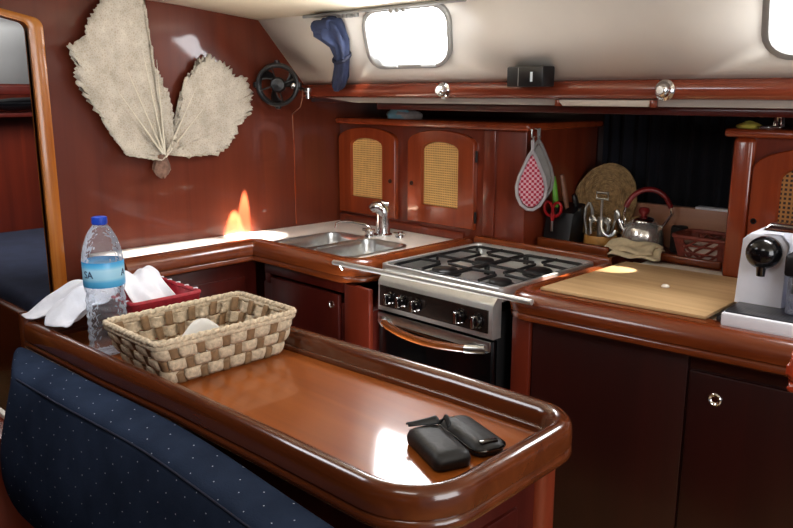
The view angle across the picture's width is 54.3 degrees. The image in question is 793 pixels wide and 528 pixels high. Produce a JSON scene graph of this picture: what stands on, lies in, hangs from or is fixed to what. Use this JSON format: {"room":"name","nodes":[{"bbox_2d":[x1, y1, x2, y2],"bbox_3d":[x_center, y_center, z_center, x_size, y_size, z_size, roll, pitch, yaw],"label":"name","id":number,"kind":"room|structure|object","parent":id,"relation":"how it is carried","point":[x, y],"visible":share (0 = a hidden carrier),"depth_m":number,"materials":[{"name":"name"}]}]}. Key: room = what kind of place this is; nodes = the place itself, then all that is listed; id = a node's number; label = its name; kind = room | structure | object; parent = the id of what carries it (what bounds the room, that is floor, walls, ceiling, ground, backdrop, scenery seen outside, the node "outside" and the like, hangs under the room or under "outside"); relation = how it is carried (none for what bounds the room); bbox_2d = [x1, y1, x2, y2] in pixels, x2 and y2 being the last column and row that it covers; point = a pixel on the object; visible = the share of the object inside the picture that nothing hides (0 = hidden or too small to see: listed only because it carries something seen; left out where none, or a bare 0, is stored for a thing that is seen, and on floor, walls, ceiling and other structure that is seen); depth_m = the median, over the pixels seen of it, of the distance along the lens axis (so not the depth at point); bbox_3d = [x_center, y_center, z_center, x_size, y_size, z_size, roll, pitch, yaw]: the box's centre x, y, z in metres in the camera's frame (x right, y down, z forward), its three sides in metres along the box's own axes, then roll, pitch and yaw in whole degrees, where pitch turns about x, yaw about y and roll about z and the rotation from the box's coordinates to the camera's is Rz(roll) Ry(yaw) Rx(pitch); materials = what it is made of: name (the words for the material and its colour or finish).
{"room":"ship interior","nodes":[
{"label":"ship interior","id":0,"kind":"room"},
{"bbox_2d":[0,17,28,83],"bbox_3d":[-1.918,-0.905,3.035,1.650,0.363,4.200,12,17,43],"label":"ceiling","id":1,"kind":"structure","parent":0,"point":[13,58],"depth_m":4.01,"materials":[{"name":"white paint"}]},
{"bbox_2d":[0,84,43,232],"bbox_3d":[-2.516,-0.102,3.818,0.050,1.550,4.200,12,17,43],"label":"wall","id":2,"kind":"structure","parent":0,"point":[20,198],"depth_m":4.18,"materials":[{"name":"brown wood"}]},
{"bbox_2d":[0,86,32,116],"bbox_3d":[-2.211,-0.794,3.788,0.205,0.155,2.000,12,17,43],"label":"shelf","id":3,"kind":"object","parent":2,"relation":"attached to","point":[4,90],"visible":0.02,"depth_m":3.92,"materials":[{"name":"brown wood"}]},
{"bbox_2d":[0,97,31,110],"bbox_3d":[-1.956,-0.833,4.026,0.075,0.077,0.703,12,17,43],"label":"bag","id":4,"kind":"object","parent":3,"relation":"on","point":[8,104],"visible":0.34,"depth_m":3.98,"materials":[{"name":"black fabric"}]},
{"bbox_2d":[0,0,418,306],"bbox_3d":[-1.397,-0.019,2.633,4.109,1.900,0.022,-11,17,-41],"label":"wall","id":5,"kind":"structure","parent":0,"point":[249,186],"depth_m":3.04,"materials":[{"name":"brown wood"}]},
{"bbox_2d":[0,8,66,293],"bbox_3d":[-1.525,0.068,2.530,0.851,1.775,0.046,-11,17,-41],"label":"trim","id":6,"kind":"structure","parent":5,"relation":"attached to","point":[35,34],"depth_m":2.68,"materials":[{"name":"brown wood"}]},
{"bbox_2d":[66,0,253,178],"bbox_3d":[-0.859,-0.667,2.920,0.036,0.683,0.762,12,17,43],"label":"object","id":7,"kind":"object","parent":5,"relation":"attached to","point":[116,72],"visible":1,"depth_m":2.86,"materials":[{"name":"beige plant"}]},
{"bbox_2d":[253,60,311,139],"bbox_3d":[-0.466,-0.676,3.213,0.161,0.332,0.207,12,17,43],"label":"fan","id":8,"kind":"object","parent":5,"relation":"attached to","point":[277,84],"visible":1,"depth_m":3.18,"materials":[{"name":"black plastic"}]},
{"bbox_2d":[293,112,296,223],"bbox_3d":[-0.447,-0.419,3.398,0.003,0.490,0.005,12,17,43],"label":"trim","id":9,"kind":"structure","parent":5,"relation":"attached to","point":[293,112],"depth_m":3.40,"materials":[{"name":"brown wood"}]},
{"bbox_2d":[149,0,437,19],"bbox_3d":[-0.150,-0.489,0.589,4.370,0.120,3.158,12,17,43],"label":"ceiling","id":10,"kind":"structure","parent":0,"point":[251,9],"depth_m":2.82,"materials":[{"name":"white paint"}]},
{"bbox_2d":[258,0,792,83],"bbox_3d":[1.048,-0.572,1.790,4.340,0.281,0.247,12,17,43],"label":"wall","id":11,"kind":"structure","parent":0,"point":[582,39],"depth_m":2.28,"materials":[{"name":"white paint"}]},
{"bbox_2d":[302,0,465,18],"bbox_3d":[-0.068,-0.877,2.680,0.800,0.025,0.020,12,17,43],"label":"track","id":12,"kind":"object","parent":11,"relation":"attached to","point":[349,13],"visible":1,"depth_m":2.64,"materials":[{"name":"metal"}]},
{"bbox_2d":[310,16,351,91],"bbox_3d":[-0.225,-0.804,2.981,0.150,0.275,0.319,3,13,15],"label":"window curtain","id":13,"kind":"object","parent":12,"relation":"hanging from","point":[330,30],"visible":1,"depth_m":2.87,"materials":[{"name":"blue fabric"}]},
{"bbox_2d":[362,1,452,68],"bbox_3d":[0.036,-0.801,2.720,0.496,0.214,0.188,12,17,43],"label":"window","id":14,"kind":"structure","parent":11,"relation":"in","point":[421,36],"depth_m":2.74,"materials":[{"name":"glass"}]},
{"bbox_2d":[300,78,792,117],"bbox_3d":[1.363,-0.458,2.123,4.314,0.105,0.710,12,17,43],"label":"shelf","id":15,"kind":"object","parent":11,"relation":"attached to","point":[734,97],"visible":0.96,"depth_m":2.41,"materials":[{"name":"brown wood"}]},
{"bbox_2d":[435,82,449,98],"bbox_3d":[0.158,-0.621,2.771,0.060,0.060,0.038,12,17,43],"label":"spotlight","id":16,"kind":"object","parent":15,"relation":"attached to","point":[442,90],"visible":1,"depth_m":2.76,"materials":[{"name":"silver metal"}]},
{"bbox_2d":[507,66,554,86],"bbox_3d":[0.439,-0.602,2.483,0.092,0.064,0.152,-10,16,-38],"label":"speaker box","id":17,"kind":"object","parent":15,"relation":"attached to","point":[519,76],"visible":1,"depth_m":2.44,"materials":[{"name":"black plastic"}]},
{"bbox_2d":[555,100,657,107],"bbox_3d":[0.636,-0.492,2.369,0.341,0.022,0.026,12,17,43],"label":"strip light","id":18,"kind":"object","parent":15,"relation":"attached to","point":[613,103],"visible":1,"depth_m":2.34,"materials":[{"name":"white plastic"}]},
{"bbox_2d":[655,79,674,100],"bbox_3d":[0.755,-0.494,2.195,0.060,0.060,0.038,12,17,43],"label":"spotlight","id":19,"kind":"object","parent":15,"relation":"attached to","point":[665,89],"visible":1,"depth_m":2.19,"materials":[{"name":"silver metal"}]},
{"bbox_2d":[602,114,772,207],"bbox_3d":[1.069,-0.368,2.926,0.650,0.455,0.036,12,17,43],"label":"curtain","id":20,"kind":"object","parent":15,"relation":"hanging from","point":[687,158],"visible":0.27,"depth_m":2.93,"materials":[{"name":"black fabric"}]},
{"bbox_2d":[761,0,792,59],"bbox_3d":[1.052,-0.578,1.752,0.452,0.212,0.187,12,17,43],"label":"window","id":21,"kind":"structure","parent":11,"relation":"in","point":[777,15],"depth_m":1.91,"materials":[{"name":"glass"}]},
{"bbox_2d":[419,110,792,242],"bbox_3d":[1.618,0.203,2.554,4.340,1.500,0.040,12,17,43],"label":"wall","id":22,"kind":"structure","parent":0,"point":[600,131],"depth_m":3.33,"materials":[{"name":"brown wood"}]},
{"bbox_2d":[335,115,603,244],"bbox_3d":[0.281,-0.393,3.361,1.061,0.473,0.529,12,17,43],"label":"upper cabinet","id":23,"kind":"object","parent":22,"relation":"attached to","point":[451,177],"visible":0.96,"depth_m":3.10,"materials":[{"name":"wood"}]},
{"bbox_2d":[386,109,422,118],"bbox_3d":[0.025,-0.663,3.337,0.205,0.065,0.104,12,17,43],"label":"cloth bundle","id":24,"kind":"object","parent":23,"relation":"on","point":[404,114],"visible":0.8,"depth_m":3.29,"materials":[{"name":"blue fabric"}]},
{"bbox_3d":[0.488,-0.466,2.772,0.023,0.042,0.006,12,17,43],"label":"wall hook","id":25,"kind":"object","parent":23,"relation":"attached to","visible":0},
{"bbox_2d":[515,139,547,210],"bbox_3d":[0.491,-0.320,2.803,0.122,0.261,0.012,-1,12,-2],"label":"pot holder","id":26,"kind":"object","parent":25,"relation":"hanging from","point":[529,182],"visible":1,"depth_m":2.81,"materials":[{"name":"red fabric"}]},
{"bbox_3d":[0.510,-0.470,2.789,0.029,0.042,0.006,12,17,43],"label":"wall hook","id":27,"kind":"object","parent":23,"relation":"attached to","visible":0},
{"bbox_2d":[529,128,554,202],"bbox_3d":[0.515,-0.357,2.811,0.126,0.271,0.013,0,12,-2],"label":"pot holder","id":28,"kind":"object","parent":27,"relation":"hanging from","point":[540,150],"visible":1,"depth_m":2.80,"materials":[{"name":"grey fabric"}]},
{"bbox_2d":[581,235,721,271],"bbox_3d":[1.045,0.006,2.728,1.055,0.049,0.458,12,17,43],"label":"shelf","id":29,"kind":"object","parent":22,"relation":"attached to","point":[615,258],"visible":0.02,"depth_m":2.76,"materials":[{"name":"brown wood"}]},
{"bbox_2d":[543,201,584,242],"bbox_3d":[0.637,-0.150,2.950,0.117,0.160,0.110,12,17,43],"label":"knife block","id":30,"kind":"object","parent":29,"relation":"on","point":[568,226],"visible":0.56,"depth_m":2.92,"materials":[{"name":"black plastic"}]},
{"bbox_2d":[543,200,562,230],"bbox_3d":[0.586,-0.180,2.907,0.082,0.116,0.016,12,17,43],"label":"scissors","id":31,"kind":"object","parent":30,"relation":"in","point":[551,215],"visible":1,"depth_m":2.90,"materials":[{"name":"red plastic"}]},
{"bbox_2d":[552,176,558,213],"bbox_3d":[0.597,-0.248,2.921,0.024,0.167,0.037,12,17,43],"label":"kitchen knife","id":32,"kind":"object","parent":30,"relation":"in","point":[555,190],"visible":0.73,"depth_m":2.91,"materials":[{"name":"green plastic"}]},
{"bbox_2d":[559,174,568,208],"bbox_3d":[0.634,-0.252,2.926,0.040,0.177,0.025,4,13,18],"label":"kitchen knife","id":33,"kind":"object","parent":30,"relation":"in","point":[562,178],"visible":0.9,"depth_m":2.91,"materials":[{"name":"brown wood"}]},
{"bbox_2d":[572,193,578,206],"bbox_3d":[0.679,-0.217,2.939,0.022,0.104,0.036,12,17,43],"label":"kitchen knife","id":34,"kind":"object","parent":30,"relation":"in","point":[574,196],"visible":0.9,"depth_m":2.92,"materials":[{"name":"black plastic"}]},
{"bbox_2d":[537,237,609,256],"bbox_3d":[0.645,-0.064,2.840,0.300,0.038,0.022,12,17,43],"label":"wooden rail","id":35,"kind":"object","parent":29,"relation":"on","point":[541,241],"visible":0.8,"depth_m":2.82,"materials":[{"name":"brown wood"}]},
{"bbox_2d":[584,232,616,249],"bbox_3d":[0.767,-0.086,2.912,0.122,0.051,0.122,12,17,43],"label":"pot","id":36,"kind":"object","parent":29,"relation":"on","point":[592,238],"visible":0.39,"depth_m":2.86,"materials":[{"name":"brown wood"}]},
{"bbox_2d":[583,202,593,234],"bbox_3d":[0.723,-0.158,2.912,0.046,0.152,0.012,12,17,43],"label":"tongs","id":37,"kind":"object","parent":36,"relation":"in","point":[588,203],"visible":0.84,"depth_m":2.91,"materials":[{"name":"metal"}]},
{"bbox_2d":[589,191,610,236],"bbox_3d":[0.759,-0.169,2.871,0.093,0.199,0.029,12,17,43],"label":"corkscrew","id":38,"kind":"object","parent":36,"relation":"in","point":[607,220],"visible":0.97,"depth_m":2.86,"materials":[{"name":"metal"}]},
{"bbox_2d":[600,220,616,237],"bbox_3d":[0.771,-0.126,2.826,0.025,0.060,0.076,-10,16,-37],"label":"bottle opener","id":39,"kind":"object","parent":36,"relation":"hanging from","point":[601,221],"visible":1,"depth_m":2.83,"materials":[{"name":"metal"}]},
{"bbox_2d":[610,209,619,233],"bbox_3d":[0.810,-0.140,2.878,0.040,0.131,0.012,9,15,34],"label":"teaspoon","id":40,"kind":"object","parent":36,"relation":"in","point":[616,213],"visible":0.95,"depth_m":2.86,"materials":[{"name":"metal"}]},
{"bbox_2d":[614,209,619,220],"bbox_3d":[0.816,-0.180,2.864,0.024,0.045,0.012,12,17,43],"label":"bowl","id":41,"kind":"object","parent":40,"relation":"on","point":[616,214],"depth_m":2.86,"materials":[{"name":"metal"}]},
{"bbox_2d":[575,163,636,234],"bbox_3d":[0.814,-0.245,3.030,0.252,0.295,0.110,12,17,43],"label":"mat","id":42,"kind":"object","parent":29,"relation":"on","point":[615,179],"visible":0.71,"depth_m":3.01,"materials":[{"name":"brown wicker"}]},
{"bbox_2d":[614,187,672,248],"bbox_3d":[0.915,-0.170,2.867,0.156,0.234,0.161,-9,15,-34],"label":"kettle","id":43,"kind":"object","parent":29,"relation":"on","point":[642,228],"visible":0.89,"depth_m":2.83,"materials":[{"name":"metal"}]},
{"bbox_2d":[583,201,727,247],"bbox_3d":[1.025,-0.147,2.921,0.705,0.166,0.039,12,17,43],"label":"backboard","id":44,"kind":"object","parent":29,"relation":"on","point":[698,217],"visible":0.34,"depth_m":2.84,"materials":[{"name":"brown wood"}]},
{"bbox_2d":[669,225,687,252],"bbox_3d":[1.036,-0.093,2.835,0.062,0.097,0.062,12,17,43],"label":"jar","id":45,"kind":"object","parent":29,"relation":"on","point":[674,228],"visible":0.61,"depth_m":2.82,"materials":[{"name":"black"}]},
{"bbox_2d":[660,253,721,269],"bbox_3d":[0.962,-0.017,2.651,0.305,0.027,0.020,12,17,43],"label":"wooden rail","id":46,"kind":"object","parent":29,"relation":"on","point":[685,260],"visible":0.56,"depth_m":2.61,"materials":[{"name":"brown wood"}]},
{"bbox_2d":[672,229,725,265],"bbox_3d":[1.088,-0.056,2.687,0.234,0.095,0.169,12,17,43],"label":"wicker basket","id":47,"kind":"object","parent":29,"relation":"on","point":[688,242],"visible":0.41,"depth_m":2.66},
{"bbox_2d":[722,124,792,277],"bbox_3d":[1.429,-0.163,2.295,0.765,0.465,0.467,12,17,43],"label":"upper cabinet","id":48,"kind":"object","parent":22,"relation":"attached to","point":[761,182],"visible":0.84,"depth_m":2.31,"materials":[{"name":"wood"}]},
{"bbox_2d":[736,121,761,128],"bbox_3d":[1.062,-0.419,2.322,0.077,0.023,0.046,12,17,43],"label":"sponge","id":49,"kind":"object","parent":48,"relation":"on","point":[747,124],"visible":0.98,"depth_m":2.31,"materials":[{"name":"yellow"}]},
{"bbox_2d":[760,117,784,129],"bbox_3d":[1.105,-0.426,2.264,0.065,0.062,0.030,12,17,43],"label":"hook","id":50,"kind":"object","parent":48,"relation":"on","point":[775,126],"visible":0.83,"depth_m":2.25,"materials":[{"name":"silver metal"}]},
{"bbox_3d":[-0.648,1.077,2.190,6.800,0.050,4.200,12,17,43],"label":"floor","id":51,"kind":"structure","parent":0,"visible":0},
{"bbox_2d":[0,407,33,527],"bbox_3d":[-1.250,0.718,2.277,0.515,0.614,0.185,12,17,43],"label":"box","id":52,"kind":"object","parent":51,"relation":"on","point":[10,517],"visible":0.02,"depth_m":2.10,"materials":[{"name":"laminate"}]},
{"bbox_2d":[0,228,49,410],"bbox_3d":[-1.423,0.291,3.836,1.560,0.775,1.360,12,17,43],"label":"sofa","id":53,"kind":"object","parent":51,"relation":"on","point":[24,278],"visible":0.16,"depth_m":3.02,"materials":[{"name":"blue fabric"}]},
{"bbox_2d":[164,261,256,297],"bbox_3d":[-0.825,0.426,3.045,0.243,0.853,0.540,12,17,43],"label":"base cabinet","id":54,"kind":"object","parent":51,"relation":"on","point":[237,277],"visible":0.14,"depth_m":2.96,"materials":[{"name":"brown wood"}]},
{"bbox_2d":[23,298,571,527],"bbox_3d":[-0.311,0.660,1.828,1.398,0.921,0.483,11,17,41],"label":"countertop","id":55,"kind":"structure","parent":51,"relation":"on","point":[321,420],"depth_m":1.48,"materials":[{"name":"brown wood"}]},
{"bbox_2d":[81,216,126,354],"bbox_3d":[-0.713,0.052,1.888,0.098,0.338,0.098,12,17,43],"label":"water bottle","id":56,"kind":"object","parent":55,"relation":"on","point":[98,272],"visible":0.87,"depth_m":1.88,"materials":[{"name":"clear plastic"}]},
{"bbox_2d":[98,276,200,338],"bbox_3d":[-0.663,0.124,2.063,0.239,0.122,0.207,12,17,43],"label":"basket","id":57,"kind":"object","parent":55,"relation":"on","point":[184,292],"visible":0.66,"depth_m":2.00,"materials":[{"name":"red plastic"}]},
{"bbox_2d":[22,265,175,327],"bbox_3d":[-0.788,0.079,2.064,0.258,0.101,0.343,12,17,43],"label":"cloth","id":58,"kind":"object","parent":57,"relation":"on","point":[66,305],"visible":0.64,"depth_m":2.03,"materials":[{"name":"fabric"}]},
{"bbox_2d":[0,347,333,527],"bbox_3d":[-0.535,0.522,1.579,1.389,0.433,0.139,11,17,42],"label":"backrest cushion","id":59,"kind":"object","parent":55,"relation":"attached to","point":[75,452],"visible":1,"depth_m":1.55,"materials":[{"name":"blue fabric"}]},
{"bbox_2d":[102,291,296,382],"bbox_3d":[-0.468,0.172,1.869,0.268,0.111,0.396,12,17,43],"label":"woven basket","id":60,"kind":"object","parent":55,"relation":"on","point":[175,358],"visible":0.97,"depth_m":1.82,"materials":[{"name":"wicker"}]},
{"bbox_2d":[181,318,231,353],"bbox_3d":[-0.468,0.172,1.877,0.125,0.081,0.133,12,17,43],"label":"paper napkin","id":61,"kind":"object","parent":60,"relation":"in","point":[202,324],"visible":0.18,"depth_m":1.86,"materials":[{"name":"white paper"}]},
{"bbox_2d":[406,414,470,471],"bbox_3d":[0.073,0.311,1.373,0.073,0.055,0.143,-5,13,-22],"label":"glasses case","id":62,"kind":"object","parent":55,"relation":"on","point":[434,444],"visible":1,"depth_m":1.35,"materials":[{"name":"black leather"}]},
{"bbox_2d":[437,415,505,456],"bbox_3d":[0.137,0.313,1.428,0.073,0.026,0.155,-6,14,-26],"label":"glasses case","id":63,"kind":"object","parent":55,"relation":"on","point":[480,441],"visible":0.84,"depth_m":1.39,"materials":[{"name":"black leather"}]},
{"bbox_2d":[264,264,382,350],"bbox_3d":[-0.115,0.413,3.104,0.622,0.853,0.577,12,17,43],"label":"base cabinet","id":64,"kind":"object","parent":51,"relation":"on","point":[347,312],"visible":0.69,"depth_m":2.78,"materials":[{"name":"brown wood"}]},
{"bbox_2d":[89,220,472,283],"bbox_3d":[-0.408,-0.037,2.960,0.885,0.083,1.170,12,17,43],"label":"countertop","id":65,"kind":"structure","parent":64,"relation":"on","point":[183,257],"depth_m":2.89,"materials":[{"name":"white laminate"}]},
{"bbox_2d":[274,232,406,286],"bbox_3d":[-0.223,-0.011,3.049,0.463,0.145,0.353,12,17,43],"label":"double sink","id":66,"kind":"object","parent":65,"relation":"in","point":[343,244],"visible":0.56,"depth_m":3.11,"materials":[{"name":"metal"}]},
{"bbox_2d":[334,220,405,237],"bbox_3d":[-0.120,-0.144,3.197,0.320,0.059,0.083,4,13,16],"label":"water tap","id":67,"kind":"object","parent":65,"relation":"attached to","point":[369,231],"visible":1,"depth_m":3.18,"materials":[{"name":"silver metal"}]},
{"bbox_2d":[368,200,391,236],"bbox_3d":[-0.063,-0.192,3.206,0.091,0.149,0.086,12,17,43],"label":"mixer tap","id":68,"kind":"object","parent":65,"relation":"attached to","point":[381,208],"visible":1,"depth_m":3.18,"materials":[{"name":"silver metal"}]},
{"bbox_2d":[378,242,592,389],"bbox_3d":[0.280,0.359,2.696,0.517,0.734,0.650,12,17,43],"label":"stove","id":69,"kind":"object","parent":64,"relation":"attached to","point":[467,334],"visible":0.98,"depth_m":2.48,"materials":[{"name":"silver metal"}]},
{"bbox_2d":[378,301,512,389],"bbox_3d":[0.286,0.397,2.698,0.495,0.660,0.650,12,17,43],"label":"oven","id":70,"kind":"object","parent":69,"relation":"in","point":[472,341],"depth_m":2.40,"materials":[{"name":"metal"}]},
{"bbox_2d":[510,316,792,527],"bbox_3d":[1.110,0.631,2.119,1.536,0.853,0.550,10,16,39],"label":"base cabinet","id":71,"kind":"object","parent":51,"relation":"on","point":[661,439],"visible":0.71,"depth_m":2.08,"materials":[{"name":"brown wood"}]},
{"bbox_2d":[510,260,792,376],"bbox_3d":[1.134,0.183,1.969,1.638,0.083,0.723,12,17,43],"label":"countertop","id":72,"kind":"structure","parent":71,"relation":"on","point":[707,339],"depth_m":2.00,"materials":[{"name":"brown varnished wood"}]},
{"bbox_2d":[332,260,534,305],"bbox_3d":[0.097,0.053,2.404,0.800,0.041,0.074,11,17,42],"label":"bar","id":73,"kind":"object","parent":72,"relation":"attached to","point":[341,264],"visible":1,"depth_m":2.33,"materials":[{"name":"metal"}]},
{"bbox_2d":[474,236,611,265],"bbox_3d":[0.520,-0.042,2.844,0.595,0.053,0.026,12,17,43],"label":"wooden rail","id":74,"kind":"object","parent":72,"relation":"attached to","point":[596,259],"visible":0.51,"depth_m":2.80,"materials":[{"name":"brown wood"}]},
{"bbox_2d":[605,237,664,261],"bbox_3d":[0.831,-0.053,2.714,0.226,0.054,0.124,12,17,43],"label":"folded towel","id":75,"kind":"object","parent":72,"relation":"on","point":[623,247],"visible":0.98,"depth_m":2.69,"materials":[{"name":"beige fabric"}]},
{"bbox_2d":[540,261,736,319],"bbox_3d":[0.780,0.068,2.301,0.477,0.010,0.528,12,17,43],"label":"cutting board","id":76,"kind":"object","parent":72,"relation":"in","point":[693,294],"visible":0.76,"depth_m":2.25,"materials":[{"name":"beige wood"}]},
{"bbox_2d":[661,284,669,287],"bbox_3d":[0.789,0.064,2.268,0.024,0.010,0.024,12,17,43],"label":"crumb","id":77,"kind":"object","parent":76,"relation":"on","point":[662,285],"visible":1,"depth_m":2.26,"materials":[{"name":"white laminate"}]},
{"bbox_2d":[716,221,792,337],"bbox_3d":[1.027,0.025,1.924,0.350,0.255,0.318,11,16,39],"label":"coffee machine","id":78,"kind":"object","parent":72,"relation":"on","point":[764,287],"visible":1,"depth_m":1.92,"materials":[{"name":"white plastic"}]},
{"bbox_2d":[721,311,792,337],"bbox_3d":[0.974,0.149,1.871,0.328,0.034,0.128,11,16,39],"label":"drip tray","id":79,"kind":"object","parent":78,"relation":"on","point":[780,323],"depth_m":1.88,"materials":[{"name":"grey plastic"}]},
{"bbox_2d":[785,352,792,392],"bbox_3d":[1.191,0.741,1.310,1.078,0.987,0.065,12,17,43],"label":"grab rail","id":80,"kind":"object","parent":71,"relation":"attached to","point":[789,367],"visible":1,"depth_m":1.56,"materials":[{"name":"brown wood"}]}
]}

